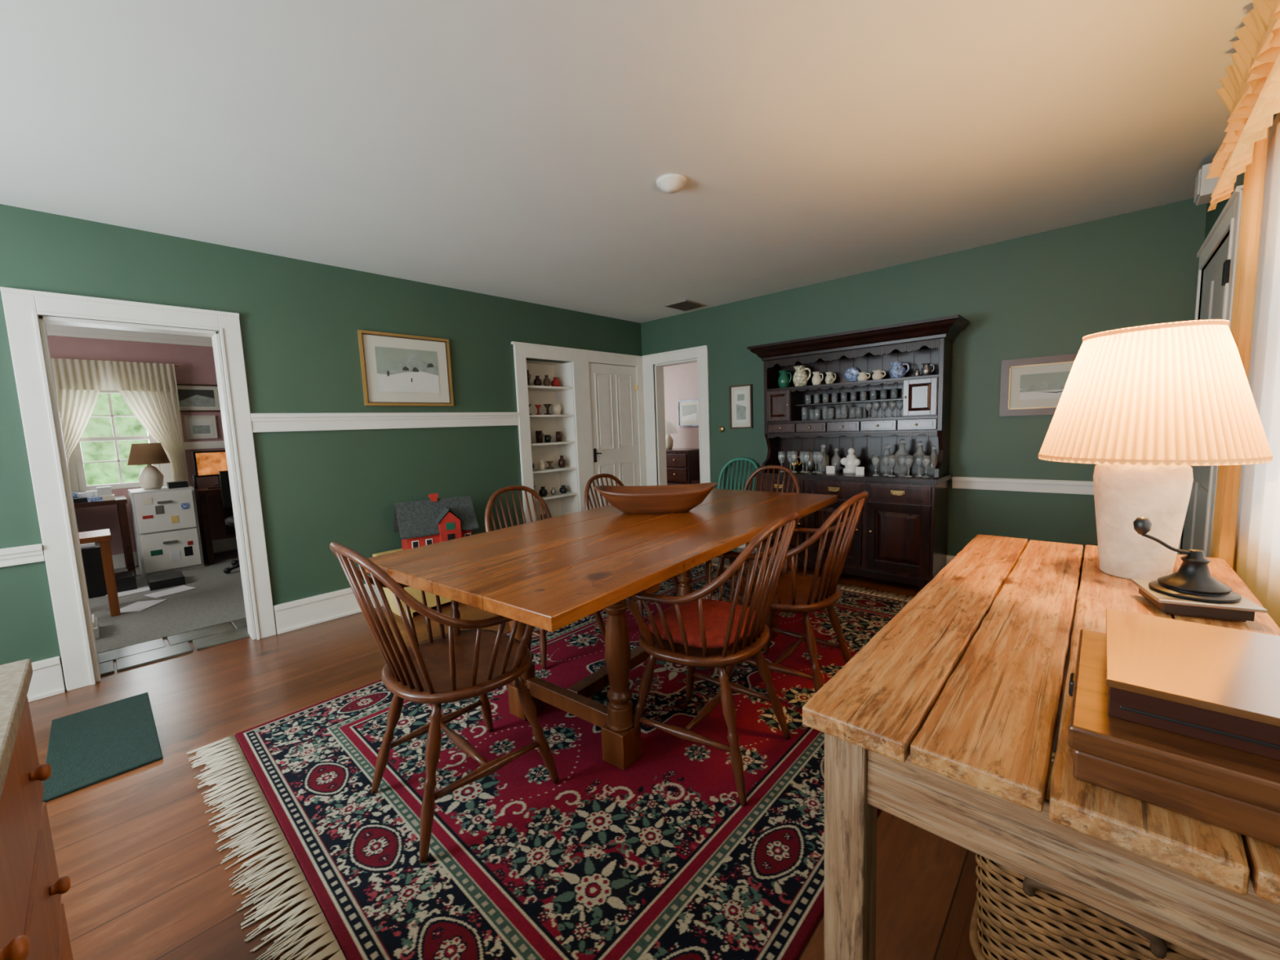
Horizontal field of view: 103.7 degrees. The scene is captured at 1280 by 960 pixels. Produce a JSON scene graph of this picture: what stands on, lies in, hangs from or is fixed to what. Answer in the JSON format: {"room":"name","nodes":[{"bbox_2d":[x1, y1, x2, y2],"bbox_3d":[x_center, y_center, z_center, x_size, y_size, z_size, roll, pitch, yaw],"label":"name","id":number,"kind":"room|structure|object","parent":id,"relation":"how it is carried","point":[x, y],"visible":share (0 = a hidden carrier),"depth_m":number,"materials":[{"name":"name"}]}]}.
{"room":"dining room","nodes":[
{"label":"dining room","id":0,"kind":"room"},
{"bbox_2d":[47,335,235,555],"bbox_3d":[-5.143,-0.307,5.124,0.120,2.360,3.800,3,8,42],"label":"wall","id":1,"kind":"structure","parent":0,"point":[196,364],"depth_m":5.12,"materials":[{"name":"pink paint"}]},
{"bbox_2d":[73,390,159,491],"bbox_3d":[-5.235,-0.413,5.017,0.120,0.996,0.576,3,8,42],"label":"window","id":2,"kind":"structure","parent":1,"relation":"in","point":[79,462],"depth_m":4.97,"materials":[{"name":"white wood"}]},
{"bbox_2d":[51,358,189,485],"bbox_3d":[-5.102,-0.501,4.896,0.075,1.290,1.040,3,8,42],"label":"curtain","id":3,"kind":"object","parent":1,"relation":"hanging from","point":[149,390],"visible":0.73,"depth_m":4.95,"materials":[{"name":"fabric"}]},
{"bbox_2d":[45,324,237,568],"bbox_3d":[-5.080,-0.301,5.067,0.049,2.355,3.580,3,8,42],"label":"trim","id":4,"kind":"structure","parent":1,"relation":"attached to","point":[228,544],"depth_m":5.08,"materials":[{"name":"white wood"}]},
{"bbox_2d":[176,383,220,411],"bbox_3d":[-4.756,-0.879,5.399,0.024,0.290,0.400,3,8,42],"label":"picture","id":5,"kind":"object","parent":1,"relation":"attached to","point":[191,397],"visible":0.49,"depth_m":5.41},
{"bbox_2d":[184,415,217,439],"bbox_3d":[-4.742,-0.572,5.435,0.024,0.250,0.250,3,8,42],"label":"print","id":6,"kind":"object","parent":1,"relation":"attached to","point":[197,427],"visible":1,"depth_m":5.43,"materials":[{"name":"white paper"}]},
{"bbox_2d":[0,204,641,690],"bbox_3d":[-2.075,-0.262,3.601,0.300,2.360,6.210,3,8,42],"label":"wall","id":7,"kind":"structure","parent":0,"point":[300,321],"depth_m":3.31,"materials":[{"name":"green paint"}]},
{"bbox_2d":[0,543,44,567],"bbox_3d":[-3.441,0.433,1.907,0.033,0.085,1.528,3,8,42],"label":"trim","id":8,"kind":"structure","parent":7,"relation":"attached to","point":[13,556],"depth_m":2.41,"materials":[{"name":"white wood"}]},
{"bbox_2d":[0,286,276,691],"bbox_3d":[-2.685,0.039,2.804,0.162,1.975,0.880,3,8,42],"label":"trim","id":9,"kind":"structure","parent":7,"relation":"attached to","point":[27,313],"depth_m":2.56,"materials":[{"name":"white wood"}]},
{"bbox_2d":[26,583,382,702],"bbox_3d":[-2.481,0.912,2.988,0.029,0.185,4.305,3,8,42],"label":"baseboard","id":10,"kind":"structure","parent":7,"relation":"attached to","point":[46,680],"depth_m":3.25,"materials":[{"name":"white wood"}]},
{"bbox_2d":[250,412,519,432],"bbox_3d":[-1.710,-0.443,3.738,0.033,0.115,1.896,3,8,42],"label":"trim","id":11,"kind":"structure","parent":7,"relation":"attached to","point":[260,422],"depth_m":3.56,"materials":[{"name":"white wood"}]},
{"bbox_2d":[357,329,453,406],"bbox_3d":[-1.710,-0.809,3.721,0.024,0.515,0.650,3,8,42],"label":"framed landscape print","id":12,"kind":"object","parent":7,"relation":"attached to","point":[397,369],"visible":1,"depth_m":3.70},
{"bbox_2d":[527,385,577,501],"bbox_3d":[-0.916,-0.226,4.855,0.274,1.320,0.536,3,8,42],"label":"built-in shelves","id":13,"kind":"object","parent":7,"relation":"attached to","point":[535,388],"visible":0.56,"depth_m":4.79,"materials":[{"name":"white wood"}]},
{"bbox_2d":[535,514,546,520],"bbox_3d":[-0.954,0.374,4.806,0.229,0.099,0.083,-5,7,-25],"label":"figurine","id":14,"kind":"object","parent":13,"relation":"on","point":[545,517],"visible":0.09,"depth_m":4.79,"materials":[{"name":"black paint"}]},
{"bbox_2d":[526,369,560,386],"bbox_3d":[-0.930,-0.954,4.766,0.103,0.147,0.449,3,8,39],"label":"vases","id":15,"kind":"object","parent":13,"relation":"on","point":[537,381],"visible":0.78,"depth_m":4.76,"materials":[{"name":"ceramic"}]},
{"bbox_2d":[528,404,562,414],"bbox_3d":[-0.919,-0.672,4.802,0.110,0.105,0.482,3,8,39],"label":"vases","id":16,"kind":"object","parent":13,"relation":"on","point":[556,408],"visible":0.76,"depth_m":4.87,"materials":[{"name":"ceramic"}]},
{"bbox_2d":[535,431,562,443],"bbox_3d":[-0.924,-0.417,4.832,0.082,0.114,0.444,3,8,42],"label":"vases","id":17,"kind":"object","parent":13,"relation":"on","point":[539,434],"visible":0.7,"depth_m":4.84,"materials":[{"name":"ceramic"}]},
{"bbox_2d":[532,455,565,470],"bbox_3d":[-0.911,-0.164,4.841,0.113,0.119,0.442,4,8,45],"label":"vases","id":18,"kind":"object","parent":13,"relation":"on","point":[562,462],"visible":0.78,"depth_m":4.88,"materials":[{"name":"brown ceramic"}]},
{"bbox_2d":[533,484,567,496],"bbox_3d":[-0.884,0.095,4.858,0.430,0.108,0.112,-7,8,-38],"label":"vases","id":19,"kind":"object","parent":13,"relation":"on","point":[543,492],"visible":0.68,"depth_m":4.87,"materials":[{"name":"black ceramic"}]},
{"bbox_2d":[511,341,647,523],"bbox_3d":[-0.501,-0.291,5.068,0.033,1.995,1.685,3,8,42],"label":"trim","id":20,"kind":"structure","parent":7,"relation":"attached to","point":[580,359],"depth_m":4.93,"materials":[{"name":"white wood"}]},
{"bbox_2d":[588,362,639,507],"bbox_3d":[-0.228,-0.275,5.345,0.060,1.865,0.705,3,8,42],"label":"door","id":21,"kind":"structure","parent":7,"relation":"in","point":[613,388],"depth_m":5.30,"materials":[{"name":"wood"}]},
{"bbox_2d":[28,546,1076,959],"bbox_3d":[-0.879,0.852,4.355,8.100,0.100,8.800,3,8,42],"label":"floor","id":22,"kind":"structure","parent":0,"point":[137,848],"depth_m":1.57,"materials":[{"name":"brown wood"}]},
{"bbox_2d":[0,658,73,959],"bbox_3d":[-1.073,0.807,0.604,0.925,0.790,0.508,3,8,42],"label":"dresser","id":23,"kind":"object","parent":22,"relation":"on","point":[33,923],"visible":1,"depth_m":0.84,"materials":[{"name":"brown wood"}]},
{"bbox_2d":[42,692,163,802],"bbox_3d":[-2.251,1.083,2.110,0.770,0.011,0.310,3,8,42],"label":"door mat","id":24,"kind":"object","parent":22,"relation":"on","point":[86,748],"visible":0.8,"depth_m":2.05,"materials":[{"name":"green fabric"}]},
{"bbox_2d":[88,549,246,653],"bbox_3d":[-3.994,0.925,4.234,2.879,0.012,3.580,3,8,42],"label":"carpet","id":25,"kind":"object","parent":22,"relation":"on","point":[218,597],"visible":0.22,"depth_m":3.71,"materials":[{"name":"grey carpet"}]},
{"bbox_2d":[80,542,106,598],"bbox_3d":[-4.641,0.737,4.095,0.400,0.437,0.400,3,8,42],"label":"storage box","id":26,"kind":"object","parent":25,"relation":"on","point":[91,552],"visible":0.12,"depth_m":4.06,"materials":[{"name":"black paint"}]},
{"bbox_2d":[91,614,99,639],"bbox_3d":[-3.641,0.965,3.201,0.300,0.098,0.260,3,8,42],"label":"paper stack","id":27,"kind":"object","parent":25,"relation":"on","point":[95,620],"visible":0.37,"depth_m":3.21,"materials":[{"name":"paper"}]},
{"bbox_2d":[78,528,120,617],"bbox_3d":[-3.997,0.689,3.609,0.400,0.588,0.330,3,8,42],"label":"table","id":28,"kind":"object","parent":25,"relation":"on","point":[103,536],"visible":0.37,"depth_m":3.57,"materials":[{"name":"brown wood"}]},
{"bbox_2d":[73,495,136,577],"bbox_3d":[-5.275,0.584,4.393,0.550,0.728,1.170,3,8,42],"label":"desk","id":29,"kind":"object","parent":25,"relation":"on","point":[121,501],"visible":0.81,"depth_m":4.61,"materials":[{"name":"brown wood"}]},
{"bbox_2d":[71,486,115,502],"bbox_3d":[-5.069,0.137,4.484,0.358,0.124,0.522,3,8,42],"label":"clutter","id":30,"kind":"object","parent":29,"relation":"on","point":[103,493],"visible":0.52,"depth_m":4.52,"materials":[{"name":"paper"}]},
{"bbox_2d":[104,569,196,613],"bbox_3d":[-4.006,0.870,4.119,1.114,0.120,0.521,3,8,42],"label":"papers","id":31,"kind":"object","parent":25,"relation":"on","point":[126,581],"visible":0.91,"depth_m":4.20,"materials":[{"name":"white paper"}]},
{"bbox_2d":[128,485,204,577],"bbox_3d":[-4.631,0.473,4.918,0.580,0.787,0.430,3,8,42],"label":"filing cabinet","id":32,"kind":"object","parent":25,"relation":"on","point":[166,525],"visible":0.99,"depth_m":4.73,"materials":[{"name":"grey metal"}]},
{"bbox_2d":[127,442,170,489],"bbox_3d":[-4.721,-0.133,4.840,0.300,0.440,0.300,3,8,42],"label":"table lamp","id":33,"kind":"object","parent":32,"relation":"on","point":[150,477],"visible":1,"depth_m":4.78,"materials":[{"name":"beige ceramic"}]},
{"bbox_2d":[166,480,188,488],"bbox_3d":[-4.592,0.038,4.992,0.400,0.059,0.160,3,8,42],"label":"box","id":34,"kind":"object","parent":32,"relation":"on","point":[177,484],"visible":1,"depth_m":4.85,"materials":[{"name":"black paint"}]},
{"bbox_2d":[194,484,235,564],"bbox_3d":[-4.080,0.393,5.684,0.650,0.748,1.390,3,8,42],"label":"office desk","id":35,"kind":"object","parent":25,"relation":"on","point":[200,493],"visible":0.29,"depth_m":5.03,"materials":[{"name":"brown wood"}]},
{"bbox_2d":[192,475,221,488],"bbox_3d":[-4.391,0.011,5.172,0.250,0.138,0.280,3,8,42],"label":"speakers","id":36,"kind":"object","parent":35,"relation":"on","point":[194,477],"visible":0.75,"depth_m":5.11,"materials":[{"name":"black plastic"}]},
{"bbox_2d":[192,449,227,486],"bbox_3d":[-4.472,-0.127,5.364,0.120,0.378,0.420,3,8,42],"label":"computer monitor","id":37,"kind":"object","parent":35,"relation":"on","point":[206,463],"visible":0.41,"depth_m":5.28,"materials":[{"name":"black paint"}]},
{"bbox_2d":[218,470,239,573],"bbox_3d":[-3.696,0.371,4.840,0.562,0.936,0.589,3,8,42],"label":"office chair","id":38,"kind":"object","parent":25,"relation":"on","point":[224,475],"visible":0.32,"depth_m":4.82,"materials":[{"name":"black paint"}]},
{"bbox_2d":[97,617,249,675],"bbox_3d":[-2.708,0.987,3.190,0.410,0.012,1.700,3,8,42],"label":"threshold","id":39,"kind":"object","parent":22,"relation":"on","point":[150,651],"visible":0.34,"depth_m":3.03,"materials":[{"name":"metal"}]},
{"bbox_2d":[372,548,451,617],"bbox_3d":[-1.483,0.692,3.700,0.400,0.400,0.740,3,8,42],"label":"chest","id":40,"kind":"object","parent":22,"relation":"on","point":[415,593],"visible":0.15,"depth_m":3.46,"materials":[{"name":"paint"}]},
{"bbox_2d":[393,493,478,550],"bbox_3d":[-1.483,0.296,3.654,0.522,0.395,0.371,-6,7,-33],"label":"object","id":41,"kind":"object","parent":40,"relation":"on","point":[419,523],"visible":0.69,"depth_m":3.55,"materials":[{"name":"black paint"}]},
{"bbox_2d":[186,560,914,959],"bbox_3d":[0.200,0.944,2.556,2.172,0.010,3.552,3,8,42],"label":"fringe","id":42,"kind":"object","parent":22,"relation":"on","point":[232,744],"visible":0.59,"depth_m":1.47,"materials":[{"name":"fabric"}]},
{"bbox_2d":[235,563,908,959],"bbox_3d":[0.198,0.945,2.558,2.157,0.010,3.247,3,8,42],"label":"oriental rug","id":43,"kind":"object","parent":22,"relation":"on","point":[660,857],"visible":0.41,"depth_m":1.57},
{"bbox_2d":[329,542,559,862],"bbox_3d":[-0.651,0.608,1.657,0.654,0.911,0.553,4,8,44],"label":"armchair","id":44,"kind":"object","parent":43,"relation":"on","point":[457,665],"visible":0.91,"depth_m":1.53,"materials":[{"name":"brown wood"}]},
{"bbox_2d":[484,485,605,669],"bbox_3d":[-0.552,0.488,2.850,0.529,0.892,0.490,3,8,40],"label":"dining chair","id":45,"kind":"object","parent":43,"relation":"on","point":[542,635],"visible":0.33,"depth_m":2.88,"materials":[{"name":"brown wood"}]},
{"bbox_2d":[359,488,837,770],"bbox_3d":[0.087,0.570,2.464,1.039,0.762,2.280,3,8,38],"label":"dining table","id":46,"kind":"object","parent":43,"relation":"on","point":[551,574],"visible":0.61,"depth_m":1.82,"materials":[{"name":"brown wood"}]},
{"bbox_2d":[593,482,718,514],"bbox_3d":[0.085,0.096,2.647,0.650,0.140,0.340,-2,6,5],"label":"wooden dough bowl","id":47,"kind":"object","parent":46,"relation":"on","point":[664,499],"visible":1,"depth_m":2.55,"materials":[{"name":"brown wood"}]},
{"bbox_2d":[584,473,679,618],"bbox_3d":[-0.062,0.409,3.425,0.529,0.892,0.490,3,8,38],"label":"dining chair","id":48,"kind":"object","parent":43,"relation":"on","point":[587,497],"visible":0.19,"depth_m":3.45,"materials":[{"name":"brown wood"}]},
{"bbox_2d":[625,511,799,806],"bbox_3d":[0.283,0.555,1.824,0.553,0.911,0.654,2,7,36],"label":"armchair","id":49,"kind":"object","parent":43,"relation":"on","point":[671,651],"visible":0.88,"depth_m":1.67,"materials":[{"name":"brown wood"}]},
{"bbox_2d":[648,599,755,648],"bbox_3d":[0.240,0.520,1.850,0.369,0.056,0.399,2,7,36],"label":"seat cushion","id":50,"kind":"object","parent":49,"relation":"on","point":[716,613],"visible":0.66,"depth_m":1.78,"materials":[{"name":"red fabric"}]},
{"bbox_2d":[711,465,799,595],"bbox_3d":[0.838,0.360,3.574,0.490,0.892,0.529,3,8,42],"label":"dining chair","id":51,"kind":"object","parent":43,"relation":"on","point":[796,484],"visible":0.3,"depth_m":3.64,"materials":[{"name":"brown wood"}]},
{"bbox_2d":[725,490,868,693],"bbox_3d":[0.715,0.493,2.261,0.553,0.911,0.654,3,8,38],"label":"armchair","id":52,"kind":"object","parent":43,"relation":"on","point":[796,592],"visible":0.72,"depth_m":2.11,"materials":[{"name":"brown wood"}]},
{"bbox_2d":[666,448,700,484],"bbox_3d":[0.552,-0.064,8.005,0.960,0.850,0.529,3,8,42],"label":"dresser","id":53,"kind":"object","parent":22,"relation":"on","point":[682,464],"visible":0.27,"depth_m":7.64,"materials":[{"name":"red wood"}]},
{"bbox_2d":[665,421,678,448],"bbox_3d":[0.451,-0.712,8.001,0.320,0.440,0.320,3,8,42],"label":"table lamp","id":54,"kind":"object","parent":53,"relation":"on","point":[670,428],"visible":0.8,"depth_m":7.91,"materials":[{"name":"beige ceramic"}]},
{"bbox_2d":[691,479,700,484],"bbox_3d":[0.964,-0.025,7.013,0.350,0.950,0.350,3,8,42],"label":"chair","id":55,"kind":"object","parent":22,"relation":"on","point":[694,482],"visible":0.07,"depth_m":6.98,"materials":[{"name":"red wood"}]},
{"bbox_2d":[717,457,758,551],"bbox_3d":[0.829,0.253,4.698,0.490,0.892,0.529,3,8,42],"label":"chair","id":56,"kind":"object","parent":22,"relation":"on","point":[741,459],"visible":0.24,"depth_m":4.84,"materials":[{"name":"teal paint"}]},
{"bbox_2d":[746,314,969,591],"bbox_3d":[1.601,-0.187,3.950,1.550,1.865,0.454,3,8,42],"label":"oak hutch","id":57,"kind":"object","parent":22,"relation":"on","point":[900,535],"visible":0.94,"depth_m":3.73,"materials":[{"name":"black wood"}]},
{"bbox_2d":[777,369,791,387],"bbox_3d":[1.235,-0.865,4.310,0.102,0.157,0.102,-2,6,-2],"label":"pitcher","id":58,"kind":"object","parent":57,"relation":"in","point":[784,380],"visible":0.94,"depth_m":4.28,"materials":[{"name":"ceramic"}]},
{"bbox_2d":[789,454,801,470],"bbox_3d":[1.347,-0.158,4.374,0.092,0.136,0.092,-2,6,-2],"label":"kettle","id":59,"kind":"object","parent":57,"relation":"in","point":[797,464],"visible":0.51,"depth_m":4.34,"materials":[{"name":"gold metal"}]},
{"bbox_2d":[777,451,823,473],"label":"glasses","id":60,"kind":"object","parent":57,"relation":"in","point":[792,456],"depth_m":4.11,"materials":[{"name":"clear glass"}]},
{"bbox_2d":[792,365,810,386],"bbox_3d":[1.342,-0.868,4.197,0.126,0.178,0.126,-2,6,-2],"label":"ceramic pitcher","id":61,"kind":"object","parent":57,"relation":"on","point":[801,378],"visible":0.93,"depth_m":4.16,"materials":[{"name":"beige ceramic"}]},
{"bbox_2d":[804,450,815,470],"bbox_3d":[1.456,-0.167,4.285,0.092,0.166,0.092,-2,6,-2],"label":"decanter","id":62,"kind":"object","parent":57,"relation":"in","point":[811,465],"visible":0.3,"depth_m":4.25,"materials":[{"name":"glass"}]},
{"bbox_2d":[812,371,822,385],"bbox_3d":[1.452,-0.833,4.127,0.078,0.115,0.078,-2,6,-2],"label":"ceramic jug","id":63,"kind":"object","parent":57,"relation":"in","point":[816,379],"visible":0.91,"depth_m":4.10,"materials":[{"name":"white ceramic"}]},
{"bbox_2d":[825,372,835,383],"bbox_3d":[1.539,-0.825,4.075,0.074,0.105,0.074,-2,6,-2],"label":"ceramic jug","id":64,"kind":"object","parent":57,"relation":"in","point":[829,379],"visible":0.84,"depth_m":4.05,"materials":[{"name":"beige ceramic"}]},
{"bbox_2d":[826,466,835,473],"bbox_3d":[1.498,-0.080,3.951,0.065,0.060,0.010,3,8,42],"label":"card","id":65,"kind":"object","parent":57,"relation":"attached to","point":[829,469],"visible":1,"depth_m":3.95,"materials":[{"name":"white paper"}]},
{"bbox_2d":[840,448,860,473],"bbox_3d":[1.651,-0.154,3.948,0.136,0.196,0.121,-1,6,8],"label":"ceramic figurine","id":66,"kind":"object","parent":57,"relation":"in","point":[851,462],"visible":0.94,"depth_m":3.92,"materials":[{"name":"white ceramic"}]},
{"bbox_2d":[801,388,902,420],"bbox_3d":[1.669,-0.593,3.981,0.780,0.214,0.117,3,8,42],"label":"glassware","id":67,"kind":"object","parent":57,"relation":"in","point":[855,412],"visible":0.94,"depth_m":3.97,"materials":[{"name":"clear glass"}]},
{"bbox_2d":[844,367,859,382],"bbox_3d":[1.694,-0.839,4.016,0.120,0.117,0.033,3,8,42],"label":"plate","id":68,"kind":"object","parent":57,"relation":"on","point":[851,374],"visible":0.92,"depth_m":4.01,"materials":[{"name":"blue ceramic"}]},
{"bbox_2d":[855,466,864,475],"bbox_3d":[1.659,-0.069,3.790,0.060,0.060,0.010,3,8,42],"label":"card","id":69,"kind":"object","parent":57,"relation":"attached to","point":[859,470],"visible":1,"depth_m":3.79,"materials":[{"name":"white paper"}]},
{"bbox_2d":[857,372,870,381],"bbox_3d":[1.722,-0.797,3.883,0.082,0.075,0.082,-2,6,-2],"label":"ceramic jug","id":70,"kind":"object","parent":57,"relation":"in","point":[862,376],"visible":0.93,"depth_m":3.86,"materials":[{"name":"beige ceramic"}]},
{"bbox_2d":[871,369,885,379],"bbox_3d":[1.802,-0.795,3.808,0.082,0.080,0.082,-2,6,-2],"label":"ceramic jug","id":71,"kind":"object","parent":57,"relation":"in","point":[877,375],"visible":0.91,"depth_m":3.78,"materials":[{"name":"beige ceramic"}]},
{"bbox_2d":[889,361,909,377],"bbox_3d":[1.905,-0.812,3.711,0.112,0.127,0.112,-2,6,-2],"label":"pitcher","id":72,"kind":"object","parent":57,"relation":"in","point":[898,370],"visible":0.93,"depth_m":3.68,"materials":[{"name":"ceramic"}]},
{"bbox_2d":[871,454,930,477],"label":"glasses","id":73,"kind":"object","parent":57,"relation":"in","point":[886,460],"depth_m":3.58,"materials":[{"name":"clear glass"}]},
{"bbox_2d":[914,368,921,376],"bbox_3d":[2.021,-0.779,3.664,0.041,0.063,0.041,-2,6,-2],"label":"pewter tankard","id":74,"kind":"object","parent":57,"relation":"in","point":[917,373],"visible":0.77,"depth_m":3.65,"materials":[{"name":"silver metal"}]},
{"bbox_2d":[920,363,934,375],"bbox_3d":[2.045,-0.787,3.585,0.071,0.095,0.071,-2,6,-2],"label":"pewter tankard","id":75,"kind":"object","parent":57,"relation":"in","point":[926,370],"visible":0.96,"depth_m":3.56,"materials":[{"name":"silver metal"}]},
{"bbox_2d":[802,533,1279,959],"bbox_3d":[1.031,0.679,1.209,0.633,0.760,1.550,3,8,42],"label":"side table","id":76,"kind":"object","parent":22,"relation":"on","point":[944,723],"visible":0.76,"depth_m":0.77,"materials":[{"name":"brown wood"}]},
{"bbox_2d":[1038,319,1273,580],"bbox_3d":[1.367,-0.067,1.369,0.445,0.664,0.445,3,8,42],"label":"table lamp","id":77,"kind":"object","parent":76,"relation":"on","point":[1147,405],"visible":0.99,"depth_m":1.26,"materials":[{"name":"white fabric"}]},
{"bbox_2d":[1067,629,1279,847],"bbox_3d":[0.772,0.327,0.667,0.310,0.072,0.382,3,8,42],"label":"box","id":78,"kind":"object","parent":76,"relation":"on","point":[1235,790],"visible":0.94,"depth_m":0.58,"materials":[{"name":"brown wood"}]},
{"bbox_2d":[1106,608,1279,760],"bbox_3d":[0.794,0.266,0.658,0.272,0.050,0.308,3,8,42],"label":"case","id":79,"kind":"object","parent":78,"relation":"on","point":[1217,685],"visible":1,"depth_m":0.63,"materials":[{"name":"black paint"}]},
{"bbox_2d":[1130,516,1266,622],"bbox_3d":[1.244,0.191,1.144,0.190,0.208,0.164,1,7,28],"label":"coffee grinder","id":80,"kind":"object","parent":76,"relation":"on","point":[1192,590],"visible":1,"depth_m":1.11,"materials":[{"name":"black paint"}]},
{"bbox_2d":[968,751,1207,959],"bbox_3d":[0.972,0.894,1.088,0.440,0.358,0.461,3,8,42],"label":"wicker basket","id":81,"kind":"object","parent":22,"relation":"on","point":[1020,917],"visible":0.28,"depth_m":1.01,"materials":[{"name":"beige wicker"}]},
{"bbox_2d":[0,0,1253,323],"bbox_3d":[-0.463,-1.386,1.953,4.440,0.100,6.210,3,8,42],"label":"ceiling","id":82,"kind":"structure","parent":0,"point":[513,149],"depth_m":1.92,"materials":[{"name":"white paint"}]},
{"bbox_2d":[656,173,687,193],"bbox_3d":[0.148,-1.377,2.354,0.144,0.044,0.144,3,8,42],"label":"smoke detector","id":83,"kind":"object","parent":82,"relation":"attached to","point":[670,183],"visible":1,"depth_m":2.32,"materials":[{"name":"white plastic"}]},
{"bbox_2d":[663,299,706,311],"bbox_3d":[0.431,-1.660,4.792,0.260,0.014,0.320,3,8,42],"label":"ceiling vent","id":84,"kind":"object","parent":82,"relation":"attached to","point":[684,305],"depth_m":4.76,"materials":[{"name":"grey metal"}]},
{"bbox_2d":[663,362,699,448],"bbox_3d":[1.590,-0.797,7.387,4.700,2.360,0.100,3,8,42],"label":"wall","id":85,"kind":"structure","parent":0,"point":[680,381],"depth_m":8.12,"materials":[{"name":"paint"}]},
{"bbox_2d":[677,399,698,426],"bbox_3d":[0.784,-1.064,8.008,0.450,0.420,0.024,3,8,42],"label":"picture","id":86,"kind":"object","parent":85,"relation":"attached to","point":[687,410],"visible":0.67,"depth_m":8.02,"materials":[{"name":"white paper"}]},
{"bbox_2d":[640,198,1207,555],"bbox_3d":[1.683,-0.472,4.265,4.320,2.360,0.120,3,8,42],"label":"wall","id":87,"kind":"structure","parent":0,"point":[1037,295],"depth_m":3.46,"materials":[{"name":"green paint"}]},
{"bbox_2d":[642,345,711,485],"bbox_3d":[0.427,-0.366,5.427,0.870,2.000,0.162,3,8,42],"label":"trim","id":88,"kind":"structure","parent":87,"relation":"attached to","point":[653,371],"depth_m":5.50,"materials":[{"name":"white wood"}]},
{"bbox_2d":[719,426,724,431],"bbox_3d":[0.808,-0.503,4.967,0.060,0.060,0.030,3,8,42],"label":"thermostat","id":89,"kind":"object","parent":87,"relation":"attached to","point":[722,428],"visible":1,"depth_m":4.95,"materials":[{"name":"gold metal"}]},
{"bbox_2d":[728,383,752,428],"bbox_3d":[0.963,-0.698,4.798,0.240,0.410,0.024,3,8,42],"label":"framed botanical print","id":90,"kind":"object","parent":87,"relation":"attached to","point":[740,397],"visible":1,"depth_m":4.80},
{"bbox_2d":[737,543,1078,599],"bbox_3d":[1.950,0.633,4.072,3.280,0.185,0.025,3,8,42],"label":"baseboard","id":91,"kind":"structure","parent":87,"relation":"attached to","point":[949,557],"depth_m":3.74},
{"bbox_2d":[951,476,1093,494],"bbox_3d":[2.704,0.043,3.287,1.150,0.085,0.033,3,8,42],"label":"trim","id":92,"kind":"structure","parent":87,"relation":"attached to","point":[1065,486],"depth_m":3.38,"materials":[{"name":"white wood"}]},
{"bbox_2d":[999,353,1077,416],"bbox_3d":[2.675,-0.609,3.227,0.590,0.375,0.024,3,8,42],"label":"framed piece","id":93,"kind":"object","parent":87,"relation":"attached to","point":[1031,386],"visible":0.57,"depth_m":3.31,"materials":[{"name":"grey paper"}]},
{"bbox_2d":[1204,112,1278,240],"bbox_3d":[1.166,-0.070,0.630,0.140,2.360,6.210,3,8,42],"label":"wall","id":94,"kind":"structure","parent":0,"point":[1211,216],"depth_m":2.47,"materials":[{"name":"green paint"}]},
{"bbox_2d":[1193,163,1218,205],"bbox_3d":[2.571,-1.336,2.262,0.093,0.130,0.150,3,8,42],"label":"wall speaker","id":95,"kind":"object","parent":94,"relation":"attached to","point":[1204,188],"visible":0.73,"depth_m":2.23,"materials":[{"name":"white plastic"}]},
{"bbox_2d":[1182,235,1231,555],"bbox_3d":[2.667,-0.098,2.397,0.033,1.915,0.925,3,8,42],"label":"door","id":96,"kind":"structure","parent":94,"relation":"in","point":[1216,273],"depth_m":2.34,"materials":[{"name":"wood"}]},
{"bbox_2d":[1177,184,1243,557],"bbox_3d":[2.679,-0.152,2.404,0.031,2.040,1.120,3,8,42],"label":"trim","id":97,"kind":"structure","parent":94,"relation":"attached to","point":[1228,223],"depth_m":2.06,"materials":[{"name":"white wood"}]},
{"bbox_2d":[1205,0,1279,211],"bbox_3d":[1.238,-0.958,0.889,0.136,0.375,1.927,3,8,42],"label":"curtain valance","id":98,"kind":"object","parent":94,"relation":"attached to","point":[1251,91],"visible":1,"depth_m":1.28,"materials":[{"name":"beige fabric"}]},
{"bbox_2d":[1209,127,1269,569],"bbox_3d":[1.863,-0.307,1.555,0.058,1.686,0.230,3,8,42],"label":"window curtain","id":99,"kind":"object","parent":98,"relation":"hanging from","point":[1228,477],"visible":0.5,"depth_m":1.51,"materials":[{"name":"beige fabric"}]},
{"bbox_2d":[1233,122,1279,627],"bbox_3d":[1.387,-0.189,1.018,0.012,1.500,1.960,3,8,42],"label":"sheer curtain","id":100,"kind":"object","parent":94,"relation":"hanging from","point":[1256,561],"visible":0.38,"depth_m":1.41,"materials":[{"name":"white fabric"}]},
{"bbox_2d":[1267,112,1279,141],"bbox_3d":[1.365,-0.322,0.952,0.021,1.380,2.100,3,8,42],"label":"trim","id":101,"kind":"structure","parent":94,"relation":"attached to","point":[1272,131],"depth_m":1.52,"materials":[{"name":"white wood"}]}
]}

